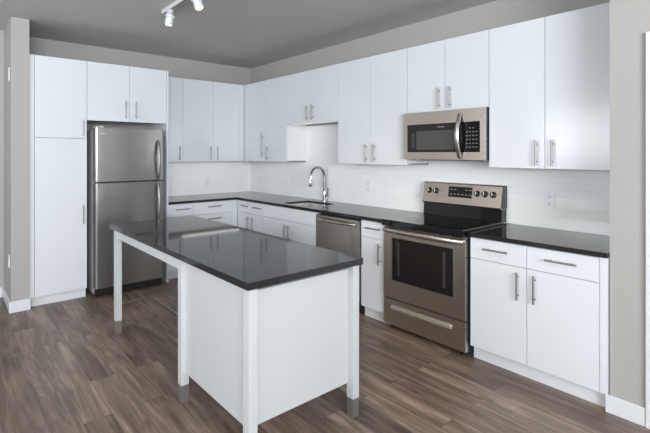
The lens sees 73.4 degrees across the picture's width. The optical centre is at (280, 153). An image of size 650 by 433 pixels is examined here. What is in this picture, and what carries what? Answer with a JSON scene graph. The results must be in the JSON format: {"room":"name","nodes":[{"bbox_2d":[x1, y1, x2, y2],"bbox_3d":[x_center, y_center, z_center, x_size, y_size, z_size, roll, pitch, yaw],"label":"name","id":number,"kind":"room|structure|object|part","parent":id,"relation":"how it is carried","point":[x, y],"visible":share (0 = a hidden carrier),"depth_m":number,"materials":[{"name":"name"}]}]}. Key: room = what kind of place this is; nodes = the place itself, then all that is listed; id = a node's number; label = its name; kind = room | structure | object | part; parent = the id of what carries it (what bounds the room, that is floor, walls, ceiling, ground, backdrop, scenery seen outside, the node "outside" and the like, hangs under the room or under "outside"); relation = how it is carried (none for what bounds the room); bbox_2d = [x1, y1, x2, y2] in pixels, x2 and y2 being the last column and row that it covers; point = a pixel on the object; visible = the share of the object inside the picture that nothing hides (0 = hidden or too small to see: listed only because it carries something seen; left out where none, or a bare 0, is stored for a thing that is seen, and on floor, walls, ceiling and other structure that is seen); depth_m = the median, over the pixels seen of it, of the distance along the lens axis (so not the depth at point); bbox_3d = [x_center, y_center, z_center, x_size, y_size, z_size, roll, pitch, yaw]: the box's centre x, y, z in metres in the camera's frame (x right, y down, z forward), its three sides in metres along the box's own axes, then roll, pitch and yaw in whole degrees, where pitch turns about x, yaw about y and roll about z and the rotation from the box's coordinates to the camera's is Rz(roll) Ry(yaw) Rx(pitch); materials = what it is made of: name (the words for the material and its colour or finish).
{"room":"kitchen","nodes":[
{"label":"kitchen","id":0,"kind":"room"},
{"bbox_2d":[0,30,3,286],"bbox_3d":[-4.439,0.108,3.460,3.744,2.767,0.270,0,0,-38],"label":"wall","id":1,"kind":"structure","parent":0,"point":[1,31],"depth_m":4.49,"materials":[{"name":"paint"}]},
{"bbox_2d":[4,17,28,301],"bbox_3d":[-2.722,0.108,4.424,0.150,2.767,0.850,0,0,-38],"label":"wall","id":2,"kind":"structure","parent":0,"point":[16,32],"depth_m":4.10,"materials":[{"name":"paint"}]},
{"bbox_2d":[2,287,30,313],"bbox_3d":[-2.636,1.440,4.309,0.176,0.105,0.596,0,0,-38],"label":"baseboard","id":3,"kind":"structure","parent":2,"relation":"attached to","point":[20,305],"depth_m":4.09,"materials":[{"name":"white paint"}]},
{"bbox_2d":[29,37,250,130],"bbox_3d":[-1.689,0.108,5.668,3.004,2.767,0.150,0,0,-38],"label":"wall","id":4,"kind":"structure","parent":0,"point":[176,67],"depth_m":5.49,"materials":[{"name":"paint"}]},
{"bbox_2d":[87,61,165,124],"bbox_3d":[-1.858,-0.647,4.989,0.860,0.610,0.715,0,0,-38],"label":"upper cabinet","id":5,"kind":"object","parent":4,"relation":"attached to","point":[116,94],"visible":0.96,"depth_m":4.72,"materials":[{"name":"white wood"}]},
{"bbox_3d":[-1.835,-0.646,4.612,0.433,0.609,0.019,0,0,-38],"label":"door","id":6,"kind":"part","parent":5,"relation":"part of","materials":[{"name":"paint"}]},
{"bbox_3d":[-1.494,-0.646,4.876,0.422,0.609,0.019,0,0,-38],"label":"door","id":7,"kind":"part","parent":5,"relation":"part of","materials":[{"name":"paint"}]},
{"bbox_2d":[168,77,182,161],"bbox_3d":[-1.469,-0.422,5.509,0.338,1.060,0.370,0,0,-38],"label":"upper cabinet","id":8,"kind":"object","parent":4,"relation":"attached to","point":[175,85],"visible":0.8,"depth_m":5.43,"materials":[{"name":"white wood"}]},
{"bbox_2d":[168,161,249,195],"bbox_3d":[-1.087,0.343,6.035,1.585,0.460,0.009,0,0,-38],"label":"wall tiles","id":9,"kind":"structure","parent":4,"relation":"attached to","point":[184,178],"depth_m":6.08,"materials":[{"name":"white tile"}]},
{"bbox_2d":[205,177,209,184],"bbox_3d":[-1.028,0.392,6.068,0.072,0.117,0.009,0,0,-38],"label":"outlet cover","id":10,"kind":"object","parent":9,"relation":"attached to","point":[207,179],"visible":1,"depth_m":6.07,"materials":[{"name":"white plastic"}]},
{"bbox_2d":[183,78,243,161],"bbox_3d":[-0.971,-0.421,5.894,0.917,1.062,0.370,0,0,-38],"label":"upper cabinet","id":11,"kind":"object","parent":4,"relation":"attached to","point":[213,112],"visible":0.98,"depth_m":5.76,"materials":[{"name":"white wood"}]},
{"bbox_3d":[-1.076,-0.421,5.637,0.434,1.059,0.019,0,0,-38],"label":"door","id":12,"kind":"part","parent":11,"relation":"part of","materials":[{"name":"paint"}]},
{"bbox_3d":[-0.739,-0.421,5.898,0.413,1.059,0.019,0,0,-38],"label":"door","id":13,"kind":"part","parent":11,"relation":"part of","materials":[{"name":"paint"}]},
{"bbox_2d":[0,0,496,68],"bbox_3d":[-0.886,-1.325,1.577,7.050,0.100,10.500,0,0,-38],"label":"ceiling","id":14,"kind":"structure","parent":0,"point":[249,34],"depth_m":4.19,"materials":[{"name":"paint"}]},
{"bbox_2d":[162,0,203,25],"bbox_3d":[-0.398,-1.190,3.037,0.107,0.168,2.110,0,0,-38],"label":"track light","id":15,"kind":"object","parent":14,"relation":"attached to","point":[168,11],"visible":1,"depth_m":3.70,"materials":[{"name":"grey metal"}]},
{"bbox_3d":[-0.963,-1.166,3.757,0.092,0.110,0.096,0,0,-38],"label":"lamp shade","id":16,"kind":"part","parent":15,"relation":"part of","materials":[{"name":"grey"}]},
{"bbox_3d":[-0.403,-1.258,3.034,0.036,0.034,2.110,0,0,-38],"label":"rail","id":17,"kind":"part","parent":15,"relation":"part of","materials":[{"name":"grey metal"}]},
{"bbox_3d":[-0.646,-1.166,3.345,0.092,0.110,0.098,0,0,-38],"label":"lamp shade","id":18,"kind":"part","parent":15,"relation":"part of","materials":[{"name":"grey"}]},
{"bbox_2d":[0,278,649,432],"bbox_3d":[-0.886,1.532,1.577,7.050,0.080,10.500,0,0,-38],"label":"floor","id":19,"kind":"structure","parent":0,"point":[64,367],"depth_m":2.77,"materials":[{"name":"brown wood"}]},
{"bbox_2d":[29,54,86,306],"bbox_3d":[-2.404,0.270,4.565,0.518,2.444,0.715,0,0,-38],"label":"pantry cabinet","id":20,"kind":"object","parent":19,"relation":"on","point":[57,86],"visible":0.95,"depth_m":4.30,"materials":[{"name":"white wood"}]},
{"bbox_3d":[-2.196,0.622,4.332,0.474,1.542,0.019,0,0,-38],"label":"door","id":21,"kind":"part","parent":20,"relation":"part of","materials":[{"name":"paint"}]},
{"bbox_3d":[-2.196,-0.551,4.332,0.474,0.798,0.019,0,0,-38],"label":"door","id":22,"kind":"part","parent":20,"relation":"part of","materials":[{"name":"paint"}]},
{"bbox_2d":[86,126,162,296],"bbox_3d":[-1.816,0.606,4.911,0.733,1.772,0.832,0,0,-38],"label":"refrigerator","id":23,"kind":"object","parent":19,"relation":"on","point":[125,166],"visible":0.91,"depth_m":4.59,"materials":[{"name":"grey metal"}]},
{"bbox_3d":[-1.623,0.850,4.662,0.733,1.080,0.078,0,0,-38],"label":"door","id":24,"kind":"part","parent":23,"relation":"part of","materials":[{"name":"metal"}]},
{"bbox_3d":[-1.623,0.018,4.662,0.733,0.555,0.078,0,0,-38],"label":"freezer door","id":25,"kind":"part","parent":23,"relation":"part of","materials":[{"name":"metal"}]},
{"bbox_3d":[-1.349,0.542,4.788,0.029,0.441,0.065,0,0,-38],"label":"handle","id":26,"kind":"part","parent":23,"relation":"part of","materials":[{"name":"silver metal"}]},
{"bbox_3d":[-1.349,0.070,4.788,0.029,0.426,0.065,0,0,-38],"label":"handle","id":27,"kind":"part","parent":23,"relation":"part of","materials":[{"name":"silver metal"}]},
{"bbox_2d":[145,71,167,281],"bbox_3d":[-1.518,0.270,5.274,0.022,2.444,0.681,0,0,-38],"label":"end panel","id":28,"kind":"object","parent":19,"relation":"on","point":[160,126],"visible":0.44,"depth_m":5.03,"materials":[{"name":"paint"}]},
{"bbox_2d":[168,203,192,278],"bbox_3d":[-1.381,1.048,5.389,0.331,0.888,0.664,0,0,-38],"label":"base cabinet","id":29,"kind":"object","parent":19,"relation":"on","point":[175,210],"visible":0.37,"depth_m":5.14,"materials":[{"name":"white wood"}]},
{"bbox_3d":[-1.205,1.075,5.163,0.329,0.634,0.019,0,0,-38],"label":"door","id":30,"kind":"part","parent":29,"relation":"part of","materials":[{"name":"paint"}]},
{"bbox_3d":[-1.205,0.683,5.163,0.329,0.145,0.019,0,0,-38],"label":"drawer","id":31,"kind":"part","parent":29,"relation":"part of","materials":[{"name":"paint"}]},
{"bbox_2d":[192,200,236,225],"bbox_3d":[-1.000,1.048,5.685,0.629,0.888,0.664,0,0,-38],"label":"base cabinet","id":32,"kind":"object","parent":19,"relation":"on","point":[225,211],"visible":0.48,"depth_m":5.47,"materials":[{"name":"white wood"}]},
{"bbox_3d":[-0.852,0.914,5.437,0.557,0.312,0.019,0,0,-38],"label":"drawer","id":33,"kind":"part","parent":32,"relation":"part of","materials":[{"name":"paint"}]},
{"bbox_3d":[-0.852,0.683,5.437,0.557,0.145,0.019,0,0,-38],"label":"drawer","id":34,"kind":"part","parent":32,"relation":"part of","materials":[{"name":"paint"}]},
{"bbox_2d":[110,216,362,432],"bbox_3d":[-0.481,1.042,3.024,0.779,0.901,2.085,0,0,-38],"label":"kitchen island","id":35,"kind":"object","parent":19,"relation":"on","point":[268,325],"visible":1,"depth_m":2.33,"materials":[{"name":"wood"}]},
{"bbox_3d":[-1.356,1.008,3.602,0.050,0.760,0.050,0,0,-38],"label":"leg","id":36,"kind":"part","parent":35,"relation":"part of","materials":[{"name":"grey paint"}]},
{"bbox_3d":[-0.587,1.008,2.610,0.050,0.760,0.050,0,0,-38],"label":"leg","id":37,"kind":"part","parent":35,"relation":"part of","materials":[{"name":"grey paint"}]},
{"bbox_3d":[-0.357,0.971,2.331,0.018,0.686,0.672,0,0,-38],"label":"panel","id":38,"kind":"part","parent":35,"relation":"part of","materials":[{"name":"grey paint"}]},
{"bbox_2d":[110,216,362,290],"bbox_3d":[-0.481,0.609,3.024,0.778,0.035,2.085,0,0,-38],"label":"island countertop","id":39,"kind":"structure","parent":35,"relation":"on","point":[247,259],"depth_m":2.60,"materials":[{"name":"stone"}]},
{"bbox_3d":[-0.144,1.008,2.039,0.050,0.760,0.050,0,0,-38],"label":"leg","id":40,"kind":"part","parent":35,"relation":"part of","materials":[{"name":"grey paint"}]},
{"bbox_3d":[0.120,0.984,2.274,0.648,0.647,0.018,0,0,-38],"label":"panel","id":41,"kind":"part","parent":35,"relation":"part of","materials":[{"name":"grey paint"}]},
{"bbox_3d":[0.411,1.008,2.469,0.050,0.760,0.050,0,0,-38],"label":"leg","id":42,"kind":"part","parent":35,"relation":"part of","materials":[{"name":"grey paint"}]},
{"bbox_2d":[237,200,264,232],"bbox_3d":[-0.159,1.048,5.600,0.664,0.888,0.609,0,0,-38],"label":"base cabinet","id":43,"kind":"object","parent":19,"relation":"on","point":[250,215],"visible":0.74,"depth_m":5.40,"materials":[{"name":"white wood"}]},
{"bbox_3d":[-0.438,0.683,5.492,0.019,0.145,0.259,0,0,-38],"label":"drawer","id":44,"kind":"part","parent":43,"relation":"part of","materials":[{"name":"paint"}]},
{"bbox_3d":[-0.438,1.075,5.492,0.019,0.634,0.259,0,0,-38],"label":"door","id":45,"kind":"part","parent":43,"relation":"part of","materials":[{"name":"paint"}]},
{"bbox_3d":[-0.278,0.683,5.286,0.019,0.145,0.257,0,0,-38],"label":"drawer","id":46,"kind":"part","parent":43,"relation":"part of","materials":[{"name":"paint"}]},
{"bbox_3d":[-0.278,1.075,5.286,0.019,0.634,0.257,0,0,-38],"label":"door","id":47,"kind":"part","parent":43,"relation":"part of","materials":[{"name":"paint"}]},
{"bbox_2d":[264,204,317,245],"bbox_3d":[0.313,1.048,4.992,0.664,0.888,0.926,0,0,-38],"label":"base cabinet","id":48,"kind":"object","parent":19,"relation":"on","point":[297,225],"visible":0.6,"depth_m":4.76,"materials":[{"name":"white wood"}]},
{"bbox_3d":[-0.055,1.075,5.000,0.019,0.634,0.460,0,0,-38],"label":"door","id":49,"kind":"part","parent":48,"relation":"part of","materials":[{"name":"paint"}]},
{"bbox_3d":[0.087,0.683,4.816,0.019,0.145,0.924,0,0,-38],"label":"false drawer","id":50,"kind":"part","parent":48,"relation":"part of","materials":[{"name":"paint"}]},
{"bbox_2d":[168,191,420,222],"bbox_3d":[-0.155,0.588,4.839,1.594,0.030,3.041,0,0,-38],"label":"countertop","id":51,"kind":"structure","parent":48,"relation":"on","point":[370,213],"depth_m":5.02,"materials":[{"name":"stone"}]},
{"bbox_2d":[292,203,323,206],"bbox_3d":[0.314,0.699,4.928,0.414,0.208,0.474,0,0,-38],"label":"sink","id":52,"kind":"object","parent":51,"relation":"in","point":[299,204],"visible":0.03,"depth_m":5.17,"materials":[{"name":"silver metal"}]},
{"bbox_2d":[309,166,328,200],"bbox_3d":[0.449,0.363,5.079,0.272,0.420,0.096,0,0,-38],"label":"faucet","id":53,"kind":"object","parent":51,"relation":"on","point":[316,167],"visible":1,"depth_m":5.13,"materials":[{"name":"silver metal"}]},
{"bbox_3d":[0.434,0.305,5.094,0.251,0.304,0.029,0,0,-38],"label":"spout","id":54,"kind":"part","parent":53,"relation":"part of","materials":[{"name":"silver metal"}]},
{"bbox_3d":[0.229,1.075,4.633,0.019,0.634,0.461,0,0,-38],"label":"door","id":55,"kind":"part","parent":48,"relation":"part of","materials":[{"name":"paint"}]},
{"bbox_2d":[316,213,364,313],"bbox_3d":[0.766,1.056,4.372,0.672,0.872,0.589,0,0,-38],"label":"dishwasher","id":56,"kind":"object","parent":19,"relation":"on","point":[341,234],"visible":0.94,"depth_m":4.14,"materials":[{"name":"grey metal"}]},
{"bbox_3d":[0.522,0.666,4.183,0.053,0.028,0.513,0,0,-38],"label":"handle","id":57,"kind":"part","parent":56,"relation":"part of","materials":[{"name":"metal"}]},
{"bbox_2d":[361,220,388,323],"bbox_3d":[1.056,1.048,4.035,0.664,0.888,0.279,0,0,-38],"label":"base cabinet","id":58,"kind":"object","parent":19,"relation":"on","point":[372,233],"visible":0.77,"depth_m":3.86,"materials":[{"name":"white wood"}]},
{"bbox_3d":[0.828,1.075,3.861,0.019,0.634,0.271,0,0,-38],"label":"door","id":59,"kind":"part","parent":58,"relation":"part of","materials":[{"name":"paint"}]},
{"bbox_3d":[0.828,0.683,3.861,0.019,0.145,0.271,0,0,-38],"label":"drawer","id":60,"kind":"part","parent":58,"relation":"part of","materials":[{"name":"paint"}]},
{"bbox_3d":[0.857,0.884,3.779,0.036,0.185,0.012,0,0,-38],"label":"handle","id":61,"kind":"part","parent":58,"relation":"part of","materials":[{"name":"silver metal"}]},
{"bbox_2d":[382,181,506,354],"bbox_3d":[1.339,0.878,3.601,0.727,1.227,0.740,0,0,-38],"label":"range","id":62,"kind":"object","parent":19,"relation":"on","point":[427,255],"visible":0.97,"depth_m":3.46,"materials":[{"name":"grey metal"}]},
{"bbox_3d":[1.096,1.291,3.426,0.018,0.034,0.552,0,0,-38],"label":"handle","id":63,"kind":"part","parent":62,"relation":"part of","materials":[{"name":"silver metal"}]},
{"bbox_3d":[1.105,0.888,3.424,0.002,0.370,0.567,0,0,-38],"label":"window trim","id":64,"kind":"part","parent":62,"relation":"part of","materials":[{"name":"metal"}]},
{"bbox_3d":[1.081,0.646,3.400,0.072,0.042,0.718,0,0,-38],"label":"handle","id":65,"kind":"part","parent":62,"relation":"part of","materials":[{"name":"metal"}]},
{"bbox_3d":[1.121,0.926,3.433,0.034,0.588,0.738,0,0,-38],"label":"oven door","id":66,"kind":"part","parent":62,"relation":"part of","materials":[{"name":"metal"}]},
{"bbox_3d":[1.122,1.339,3.433,0.032,0.217,0.738,0,0,-38],"label":"storage drawer","id":67,"kind":"part","parent":62,"relation":"part of","materials":[{"name":"metal"}]},
{"bbox_3d":[1.127,0.622,3.437,0.022,0.016,0.738,0,0,-38],"label":"control rail","id":68,"kind":"part","parent":62,"relation":"part of","materials":[{"name":"metal"}]},
{"bbox_2d":[382,213,502,237],"bbox_3d":[1.323,0.585,3.589,0.602,0.056,0.740,0,0,-38],"label":"cooktop","id":69,"kind":"object","parent":62,"relation":"in","point":[444,225],"depth_m":3.50,"materials":[{"name":"glass"}]},
{"bbox_3d":[1.584,0.360,3.793,0.106,0.191,0.722,0,0,-38],"label":"control panel","id":70,"kind":"part","parent":62,"relation":"part of","materials":[{"name":"metal"}]},
{"bbox_3d":[1.646,0.342,3.642,0.036,0.054,0.054,0,0,-38],"label":"knob","id":71,"kind":"part","parent":62,"relation":"part of","materials":[{"name":"black plastic"}]},
{"bbox_3d":[1.687,0.342,3.588,0.036,0.054,0.054,0,0,-38],"label":"knob","id":72,"kind":"part","parent":62,"relation":"part of","materials":[{"name":"black plastic"}]},
{"bbox_3d":[1.729,0.342,3.534,0.036,0.054,0.054,0,0,-38],"label":"knob","id":73,"kind":"part","parent":62,"relation":"part of","materials":[{"name":"black plastic"}]},
{"bbox_2d":[471,237,609,406],"bbox_3d":[1.862,1.048,2.996,0.664,0.888,0.825,0,0,-38],"label":"base cabinet","id":74,"kind":"object","parent":19,"relation":"on","point":[542,315],"visible":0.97,"depth_m":2.76,"materials":[{"name":"white wood"}]},
{"bbox_3d":[1.476,0.674,2.980,0.036,0.012,0.168,0,0,-38],"label":"handle","id":75,"kind":"part","parent":74,"relation":"part of","materials":[{"name":"silver metal"}]},
{"bbox_3d":[1.500,0.683,2.994,0.019,0.145,0.383,0,0,-38],"label":"drawer","id":76,"kind":"part","parent":74,"relation":"part of","materials":[{"name":"paint"}]},
{"bbox_3d":[1.500,1.075,2.994,0.019,0.634,0.383,0,0,-38],"label":"door","id":77,"kind":"part","parent":74,"relation":"part of","materials":[{"name":"paint"}]},
{"bbox_3d":[1.565,0.881,2.865,0.036,0.182,0.012,0,0,-38],"label":"handle","id":78,"kind":"part","parent":74,"relation":"part of","materials":[{"name":"silver metal"}]},
{"bbox_3d":[1.628,0.881,2.784,0.036,0.182,0.012,0,0,-38],"label":"handle","id":79,"kind":"part","parent":74,"relation":"part of","materials":[{"name":"silver metal"}]},
{"bbox_2d":[468,223,609,257],"bbox_3d":[1.868,0.588,3.004,0.648,0.030,0.835,0,0,-38],"label":"countertop","id":80,"kind":"structure","parent":74,"relation":"on","point":[595,245],"depth_m":2.92,"materials":[{"name":"stone"}]},
{"bbox_3d":[1.721,0.674,2.664,0.036,0.012,0.174,0,0,-38],"label":"handle","id":81,"kind":"part","parent":74,"relation":"part of","materials":[{"name":"silver metal"}]},
{"bbox_3d":[1.741,0.683,2.683,0.019,0.145,0.397,0,0,-38],"label":"drawer","id":82,"kind":"part","parent":74,"relation":"part of","materials":[{"name":"paint"}]},
{"bbox_3d":[1.741,1.075,2.683,0.019,0.634,0.397,0,0,-38],"label":"door","id":83,"kind":"part","parent":74,"relation":"part of","materials":[{"name":"paint"}]},
{"bbox_2d":[251,0,609,224],"bbox_3d":[0.976,0.108,4.805,0.150,2.767,4.780,0,0,-38],"label":"wall","id":84,"kind":"structure","parent":0,"point":[499,13],"depth_m":4.13,"materials":[{"name":"paint"}]},
{"bbox_2d":[244,76,305,161],"bbox_3d":[-0.108,-0.421,5.776,0.370,1.062,0.943,0,0,-38],"label":"upper cabinet","id":85,"kind":"object","parent":84,"relation":"attached to","point":[267,136],"visible":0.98,"depth_m":5.57,"materials":[{"name":"white wood"}]},
{"bbox_3d":[-0.330,-0.421,5.835,0.019,1.059,0.428,0,0,-38],"label":"door","id":86,"kind":"part","parent":85,"relation":"part of","materials":[{"name":"paint"}]},
{"bbox_3d":[-0.063,-0.421,5.491,0.019,1.059,0.436,0,0,-38],"label":"door","id":87,"kind":"part","parent":85,"relation":"part of","materials":[{"name":"paint"}]},
{"bbox_2d":[286,64,337,124],"bbox_3d":[0.455,-0.649,5.051,0.370,0.605,0.888,0,0,-38],"label":"upper cabinet","id":88,"kind":"object","parent":84,"relation":"attached to","point":[311,95],"visible":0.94,"depth_m":4.93,"materials":[{"name":"white wood"}]},
{"bbox_3d":[0.208,-0.648,5.141,0.019,0.604,0.442,0,0,-38],"label":"door","id":89,"kind":"part","parent":88,"relation":"part of","materials":[{"name":"paint"}]},
{"bbox_2d":[293,121,337,124],"bbox_3d":[0.393,-0.352,5.005,0.045,0.012,0.810,0,0,-38],"label":"light","id":90,"kind":"object","parent":88,"relation":"attached to","point":[330,121],"visible":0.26,"depth_m":4.99,"materials":[{"name":"grey"}]},
{"bbox_3d":[0.481,-0.648,4.790,0.019,0.604,0.441,0,0,-38],"label":"door","id":91,"kind":"part","parent":88,"relation":"part of","materials":[{"name":"paint"}]},
{"bbox_2d":[338,48,428,164],"bbox_3d":[0.995,-0.422,4.354,0.370,1.060,0.871,0,0,-38],"label":"upper cabinet","id":92,"kind":"object","parent":84,"relation":"attached to","point":[372,91],"visible":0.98,"depth_m":4.22,"materials":[{"name":"white wood"}]},
{"bbox_3d":[0.752,-0.421,4.440,0.019,1.059,0.437,0,0,-38],"label":"door","id":93,"kind":"part","parent":92,"relation":"part of","materials":[{"name":"paint"}]},
{"bbox_3d":[1.020,-0.421,4.095,0.019,1.059,0.429,0,0,-38],"label":"door","id":94,"kind":"part","parent":92,"relation":"part of","materials":[{"name":"paint"}]},
{"bbox_2d":[250,124,609,235],"bbox_3d":[0.959,0.115,4.698,0.009,0.916,4.629,0,0,-38],"label":"wall tiles","id":95,"kind":"structure","parent":84,"relation":"attached to","point":[582,197],"depth_m":4.10,"materials":[{"name":"white tile"}]},
{"bbox_2d":[285,176,288,184],"bbox_3d":[0.084,0.370,5.809,0.010,0.117,0.072,0,0,-38],"label":"switch cover","id":96,"kind":"object","parent":95,"relation":"attached to","point":[286,177],"visible":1,"depth_m":5.80,"materials":[{"name":"white plastic"}]},
{"bbox_2d":[293,177,296,185],"bbox_3d":[0.188,0.370,5.675,0.010,0.117,0.072,0,0,-38],"label":"switch cover","id":97,"kind":"object","parent":95,"relation":"attached to","point":[294,178],"visible":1,"depth_m":5.67,"materials":[{"name":"white plastic"}]},
{"bbox_2d":[366,181,370,191],"bbox_3d":[0.949,0.358,4.694,0.009,0.117,0.072,0,0,-38],"label":"outlet cover","id":98,"kind":"object","parent":95,"relation":"attached to","point":[368,183],"visible":1,"depth_m":4.69,"materials":[{"name":"white plastic"}]},
{"bbox_2d":[415,184,421,195],"bbox_3d":[1.334,0.358,4.197,0.010,0.117,0.072,0,0,-38],"label":"switch cover","id":99,"kind":"object","parent":95,"relation":"attached to","point":[418,187],"visible":1,"depth_m":4.19,"materials":[{"name":"white plastic"}]},
{"bbox_2d":[545,192,554,207],"bbox_3d":[2.042,0.358,3.286,0.009,0.117,0.072,0,0,-38],"label":"outlet cover","id":100,"kind":"object","parent":95,"relation":"attached to","point":[549,197],"visible":1,"depth_m":3.28,"materials":[{"name":"white plastic"}]},
{"bbox_2d":[407,30,488,112],"bbox_3d":[1.491,-0.655,3.715,0.370,0.594,0.743,0,0,-38],"label":"upper cabinet","id":101,"kind":"object","parent":84,"relation":"attached to","point":[452,73],"visible":0.86,"depth_m":3.59,"materials":[{"name":"white wood"}]},
{"bbox_3d":[1.267,-0.654,3.776,0.019,0.593,0.370,0,0,-38],"label":"door","id":102,"kind":"part","parent":101,"relation":"part of","materials":[{"name":"paint"}]},
{"bbox_2d":[404,107,488,160],"bbox_3d":[1.451,-0.147,3.681,0.457,0.414,0.735,0,0,-38],"label":"microwave","id":103,"kind":"object","parent":101,"relation":"attached to","point":[455,134],"visible":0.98,"depth_m":3.53,"materials":[{"name":"grey metal"}]},
{"bbox_3d":[1.403,-0.137,3.425,0.067,0.360,0.033,0,0,-38],"label":"handle","id":104,"kind":"part","parent":103,"relation":"part of","materials":[{"name":"metal"}]},
{"bbox_3d":[1.482,-0.128,3.395,0.018,0.240,0.175,0,0,-38],"label":"control panel","id":105,"kind":"part","parent":103,"relation":"part of","materials":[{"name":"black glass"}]},
{"bbox_3d":[1.495,-0.654,3.482,0.019,0.593,0.368,0,0,-38],"label":"door","id":106,"kind":"part","parent":101,"relation":"part of","materials":[{"name":"paint"}]},
{"bbox_2d":[489,2,609,169],"bbox_3d":[1.975,-0.421,3.090,0.370,1.062,0.835,0,0,-38],"label":"upper cabinet","id":107,"kind":"object","parent":84,"relation":"attached to","point":[549,76],"visible":0.87,"depth_m":2.98,"materials":[{"name":"white wood"}]},
{"bbox_3d":[1.729,-0.421,3.180,0.019,1.059,0.389,0,0,-38],"label":"door","id":108,"kind":"part","parent":107,"relation":"part of","materials":[{"name":"paint"}]},
{"bbox_3d":[1.797,-0.003,3.048,0.036,0.180,0.012,0,0,-38],"label":"handle","id":109,"kind":"part","parent":107,"relation":"part of","materials":[{"name":"silver metal"}]},
{"bbox_3d":[1.859,-0.003,2.967,0.036,0.180,0.012,0,0,-38],"label":"handle","id":110,"kind":"part","parent":107,"relation":"part of","materials":[{"name":"silver metal"}]},
{"bbox_3d":[1.974,-0.421,2.865,0.019,1.059,0.403,0,0,-38],"label":"door","id":111,"kind":"part","parent":107,"relation":"part of","materials":[{"name":"paint"}]},
{"bbox_2d":[610,0,649,407],"bbox_3d":[3.506,0.108,1.041,0.765,2.767,4.270,0,0,-38],"label":"wall","id":112,"kind":"structure","parent":0,"point":[629,19],"depth_m":2.42,"materials":[{"name":"paint"}]},
{"bbox_2d":[605,394,645,426],"bbox_3d":[1.934,1.441,2.431,0.016,0.102,0.183,0,0,-38],"label":"baseboard","id":113,"kind":"structure","parent":112,"relation":"attached to","point":[632,412],"depth_m":2.42,"materials":[{"name":"white paint"}]},
{"bbox_2d":[646,31,649,428],"bbox_3d":[2.314,0.417,1.936,0.022,2.150,1.064,0,0,-38],"label":"trim","id":114,"kind":"structure","parent":112,"relation":"attached to","point":[647,33],"depth_m":2.34,"materials":[{"name":"white paint"}]}
]}

